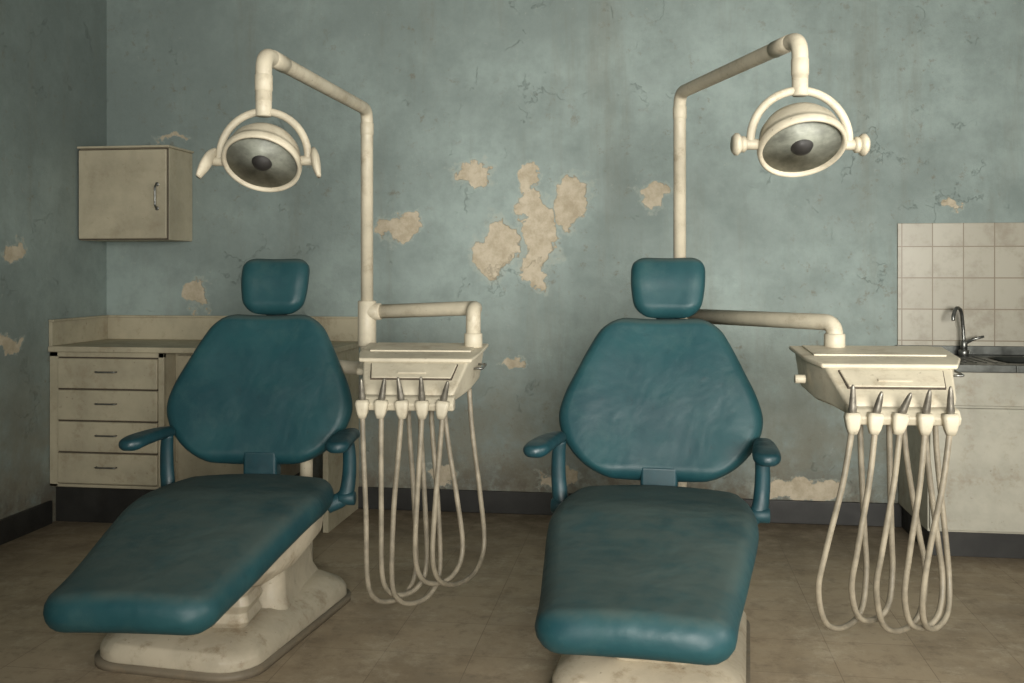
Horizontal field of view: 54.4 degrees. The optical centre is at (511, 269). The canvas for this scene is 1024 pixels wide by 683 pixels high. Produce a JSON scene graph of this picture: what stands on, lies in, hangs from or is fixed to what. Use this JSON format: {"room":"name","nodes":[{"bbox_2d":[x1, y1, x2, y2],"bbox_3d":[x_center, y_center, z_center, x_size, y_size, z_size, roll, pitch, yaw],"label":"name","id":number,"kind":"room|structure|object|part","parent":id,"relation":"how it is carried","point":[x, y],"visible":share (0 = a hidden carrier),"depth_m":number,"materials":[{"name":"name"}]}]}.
{"room":"dental clinic","nodes":[
{"label":"dental clinic","id":0,"kind":"room"},
{"bbox_2d":[0,0,106,521],"bbox_3d":[-2.866,-0.230,2.296,0.100,3.100,6.950,0,0,8],"label":"wall","id":1,"kind":"structure","parent":0,"point":[53,53],"depth_m":5.11,"materials":[{"name":"paint"}]},
{"bbox_2d":[0,501,51,544],"bbox_3d":[-2.846,1.260,2.016,0.018,0.120,6.400,0,0,8],"label":"baseboard","id":2,"kind":"structure","parent":1,"relation":"attached to","point":[12,527],"depth_m":4.96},
{"bbox_2d":[0,509,1023,682],"bbox_3d":[-0.040,1.370,1.899,5.808,0.100,7.150,0,0,8],"label":"floor","id":3,"kind":"structure","parent":0,"point":[481,629],"depth_m":3.81,"materials":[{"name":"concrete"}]},
{"bbox_2d":[43,259,359,682],"bbox_3d":[-1.003,0.637,3.398,0.836,1.367,1.576,0,0,4],"label":"dental chair","id":4,"kind":"object","parent":3,"relation":"on","point":[208,578],"visible":1,"depth_m":3.45,"materials":[{"name":"teal leather"}]},
{"bbox_3d":[-1.279,0.766,3.772,0.121,0.288,0.049,0,0,16],"label":"arm post","id":5,"kind":"part","parent":4,"relation":"part of","materials":[{"name":"teal plastic"}]},
{"bbox_2d":[43,474,333,635],"bbox_3d":[-0.995,0.865,3.207,0.649,0.210,1.196,0,0,3],"label":"seat cushion","id":6,"kind":"object","parent":4,"relation":"on","point":[184,552],"depth_m":2.95,"materials":[{"name":"teal leather"}]},
{"bbox_2d":[167,314,352,463],"bbox_3d":[-0.980,0.464,3.918,0.732,0.572,0.278,0,0,3],"label":"backrest cushion","id":7,"kind":"object","parent":4,"relation":"on","point":[264,388],"depth_m":3.86,"materials":[{"name":"teal leather"}]},
{"bbox_2d":[241,259,309,314],"bbox_3d":[-0.959,0.068,4.041,0.276,0.229,0.143,0,0,4],"label":"cushion","id":8,"kind":"object","parent":4,"relation":"on","point":[268,286],"depth_m":3.99,"materials":[{"name":"teal leather"}]},
{"bbox_2d":[196,49,375,558],"bbox_3d":[-0.719,0.332,3.478,0.523,1.976,1.365,0,0,8],"label":"light","id":9,"kind":"object","parent":4,"relation":"attached to","point":[263,157],"depth_m":2.91,"materials":[{"name":"white metal"}]},
{"bbox_2d":[355,301,487,605],"bbox_3d":[-0.355,0.641,3.635,0.529,1.046,0.595,0,0,5],"label":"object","id":10,"kind":"object","parent":9,"relation":"attached to","point":[402,378],"depth_m":3.47,"materials":[{"name":"white plastic"}]},
{"bbox_3d":[-0.645,0.766,3.733,0.121,0.288,0.049,0,0,-9],"label":"arm post","id":11,"kind":"part","parent":4,"relation":"part of","materials":[{"name":"teal plastic"}]},
{"bbox_2d":[48,315,358,532],"bbox_3d":[-1.621,0.789,5.332,1.518,1.062,0.586,0,0,8],"label":"base cabinet","id":12,"kind":"object","parent":3,"relation":"on","point":[113,378],"depth_m":5.16,"materials":[{"name":"paint"}]},
{"bbox_3d":[-2.089,0.525,5.115,0.119,0.009,0.026,0,0,8],"label":"drawer pull","id":13,"kind":"part","parent":12,"relation":"part of","materials":[{"name":"metal"}]},
{"bbox_3d":[-2.089,0.852,5.115,0.119,0.009,0.026,0,0,8],"label":"drawer pull","id":14,"kind":"part","parent":12,"relation":"part of","materials":[{"name":"metal"}]},
{"bbox_3d":[-2.089,1.016,5.115,0.119,0.009,0.026,0,0,8],"label":"drawer pull","id":15,"kind":"part","parent":12,"relation":"part of","materials":[{"name":"metal"}]},
{"bbox_3d":[-2.089,0.689,5.115,0.119,0.009,0.026,0,0,8],"label":"drawer pull","id":16,"kind":"part","parent":12,"relation":"part of","materials":[{"name":"metal"}]},
{"bbox_3d":[-2.085,0.535,5.140,0.549,0.156,0.028,0,0,8],"label":"drawer","id":17,"kind":"part","parent":12,"relation":"part of","materials":[{"name":"paint"}]},
{"bbox_3d":[-2.085,0.699,5.140,0.549,0.156,0.028,0,0,8],"label":"drawer","id":18,"kind":"part","parent":12,"relation":"part of","materials":[{"name":"paint"}]},
{"bbox_3d":[-2.085,0.862,5.140,0.549,0.156,0.028,0,0,8],"label":"drawer","id":19,"kind":"part","parent":12,"relation":"part of","materials":[{"name":"paint"}]},
{"bbox_3d":[-2.085,1.026,5.140,0.549,0.156,0.028,0,0,8],"label":"drawer","id":20,"kind":"part","parent":12,"relation":"part of","materials":[{"name":"paint"}]},
{"bbox_2d":[48,339,358,353],"bbox_3d":[-1.619,0.410,5.341,1.518,0.030,0.568,0,0,8],"label":"countertop","id":21,"kind":"structure","parent":12,"relation":"on","point":[105,345],"depth_m":5.16,"materials":[{"name":"paint"}]},
{"bbox_3d":[-1.505,0.780,5.174,0.485,0.670,0.019,0,0,8],"label":"cupboard door","id":22,"kind":"part","parent":12,"relation":"part of","materials":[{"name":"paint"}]},
{"bbox_2d":[523,258,780,682],"bbox_3d":[0.413,0.637,3.082,0.836,1.367,1.580,0,0,11],"label":"dental chair","id":23,"kind":"object","parent":3,"relation":"on","point":[649,581],"visible":1,"depth_m":3.21,"materials":[{"name":"teal leather"}]},
{"bbox_3d":[0.196,0.744,3.512,0.121,0.288,0.049,0,0,23],"label":"arm post","id":24,"kind":"part","parent":23,"relation":"part of","materials":[{"name":"teal plastic"}]},
{"bbox_2d":[535,485,758,664],"bbox_3d":[0.396,0.828,2.901,0.649,0.180,1.220,0,0,11],"label":"seat cushion","id":25,"kind":"object","parent":23,"relation":"on","point":[644,572],"depth_m":2.62,"materials":[{"name":"teal leather"}]},
{"bbox_2d":[559,318,762,481],"bbox_3d":[0.535,0.464,3.611,0.725,0.572,0.278,0,0,11],"label":"backrest cushion","id":26,"kind":"object","parent":23,"relation":"on","point":[658,399],"depth_m":3.55,"materials":[{"name":"teal leather"}]},
{"bbox_2d":[631,258,704,318],"bbox_3d":[0.583,0.068,3.727,0.276,0.229,0.143,0,0,11],"label":"cushion","id":27,"kind":"object","parent":23,"relation":"on","point":[661,288],"depth_m":3.68,"materials":[{"name":"teal leather"}]},
{"bbox_3d":[0.818,0.744,3.386,0.121,0.288,0.049,0,0,-1],"label":"arm post","id":28,"kind":"part","parent":23,"relation":"part of","materials":[{"name":"teal plastic"}]},
{"bbox_2d":[673,33,870,486],"bbox_3d":[0.820,0.307,3.317,0.561,2.026,1.034,0,0,8],"label":"light","id":29,"kind":"object","parent":23,"relation":"attached to","point":[800,139],"depth_m":2.91,"materials":[{"name":"white metal"}]},
{"bbox_2d":[681,309,964,633],"bbox_3d":[1.003,0.615,3.351,0.866,0.948,0.955,0,0,5],"label":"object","id":30,"kind":"object","parent":29,"relation":"attached to","point":[895,387],"depth_m":3.00,"materials":[{"name":"white plastic"}]},
{"bbox_2d":[896,306,1023,558],"bbox_3d":[2.552,0.750,4.742,1.259,1.140,0.572,0,0,8],"label":"sink cabinet","id":31,"kind":"object","parent":3,"relation":"on","point":[984,494],"depth_m":4.53,"materials":[{"name":"wood"}]},
{"bbox_2d":[951,306,983,355],"bbox_3d":[2.266,0.305,4.965,0.168,0.250,0.108,0,0,8],"label":"faucet","id":32,"kind":"object","parent":31,"relation":"on","point":[963,351],"depth_m":4.98,"materials":[{"name":"metal"}]},
{"bbox_3d":[2.206,0.910,4.525,0.590,0.560,0.024,0,0,8],"label":"cupboard door","id":33,"kind":"part","parent":31,"relation":"part of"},
{"bbox_3d":[2.523,0.542,4.488,1.247,0.155,0.030,0,0,8],"label":"apron rail","id":34,"kind":"part","parent":31,"relation":"part of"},
{"bbox_3d":[2.551,0.508,4.716,0.490,0.164,0.320,0,0,8],"label":"sink bowl","id":35,"kind":"part","parent":31,"relation":"part of","materials":[{"name":"metal"}]},
{"bbox_2d":[107,0,1023,502],"bbox_3d":[0.451,-0.230,5.390,5.808,3.100,0.100,0,0,8],"label":"wall","id":36,"kind":"structure","parent":0,"point":[523,149],"depth_m":5.38,"materials":[{"name":"paint"}]},
{"bbox_2d":[77,145,193,241],"bbox_3d":[-2.092,-0.418,5.525,0.531,0.512,0.336,0,0,8],"label":"upper cabinet","id":37,"kind":"object","parent":36,"relation":"attached to","point":[133,193],"visible":1,"depth_m":5.40,"materials":[{"name":"paint"}]},
{"bbox_3d":[-2.111,-0.411,5.400,0.507,0.482,0.020,0,0,8],"label":"door panel","id":38,"kind":"part","parent":37,"relation":"part of","materials":[{"name":"paint"}]},
{"bbox_3d":[-1.912,-0.397,5.348,0.012,0.141,0.036,0,0,8],"label":"door pull","id":39,"kind":"part","parent":37,"relation":"part of","materials":[{"name":"metal"}]},
{"bbox_2d":[49,317,357,345],"bbox_3d":[-1.619,0.333,5.346,1.518,0.125,0.558,0,0,8],"label":"backsplash","id":40,"kind":"structure","parent":36,"relation":"attached to","point":[84,330],"depth_m":5.63,"materials":[{"name":"paint"}]},
{"bbox_2d":[358,487,901,526],"bbox_3d":[0.570,1.260,5.313,2.890,0.120,0.018,0,0,8],"label":"baseboard","id":41,"kind":"structure","parent":36,"relation":"attached to","point":[502,502],"depth_m":5.37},
{"bbox_2d":[897,223,1023,345],"bbox_3d":[2.599,0.100,5.030,1.248,0.680,0.012,0,0,8],"label":"tile backsplash","id":42,"kind":"structure","parent":36,"relation":"attached to","point":[977,268],"depth_m":5.07,"materials":[{"name":"tile"}]}
]}

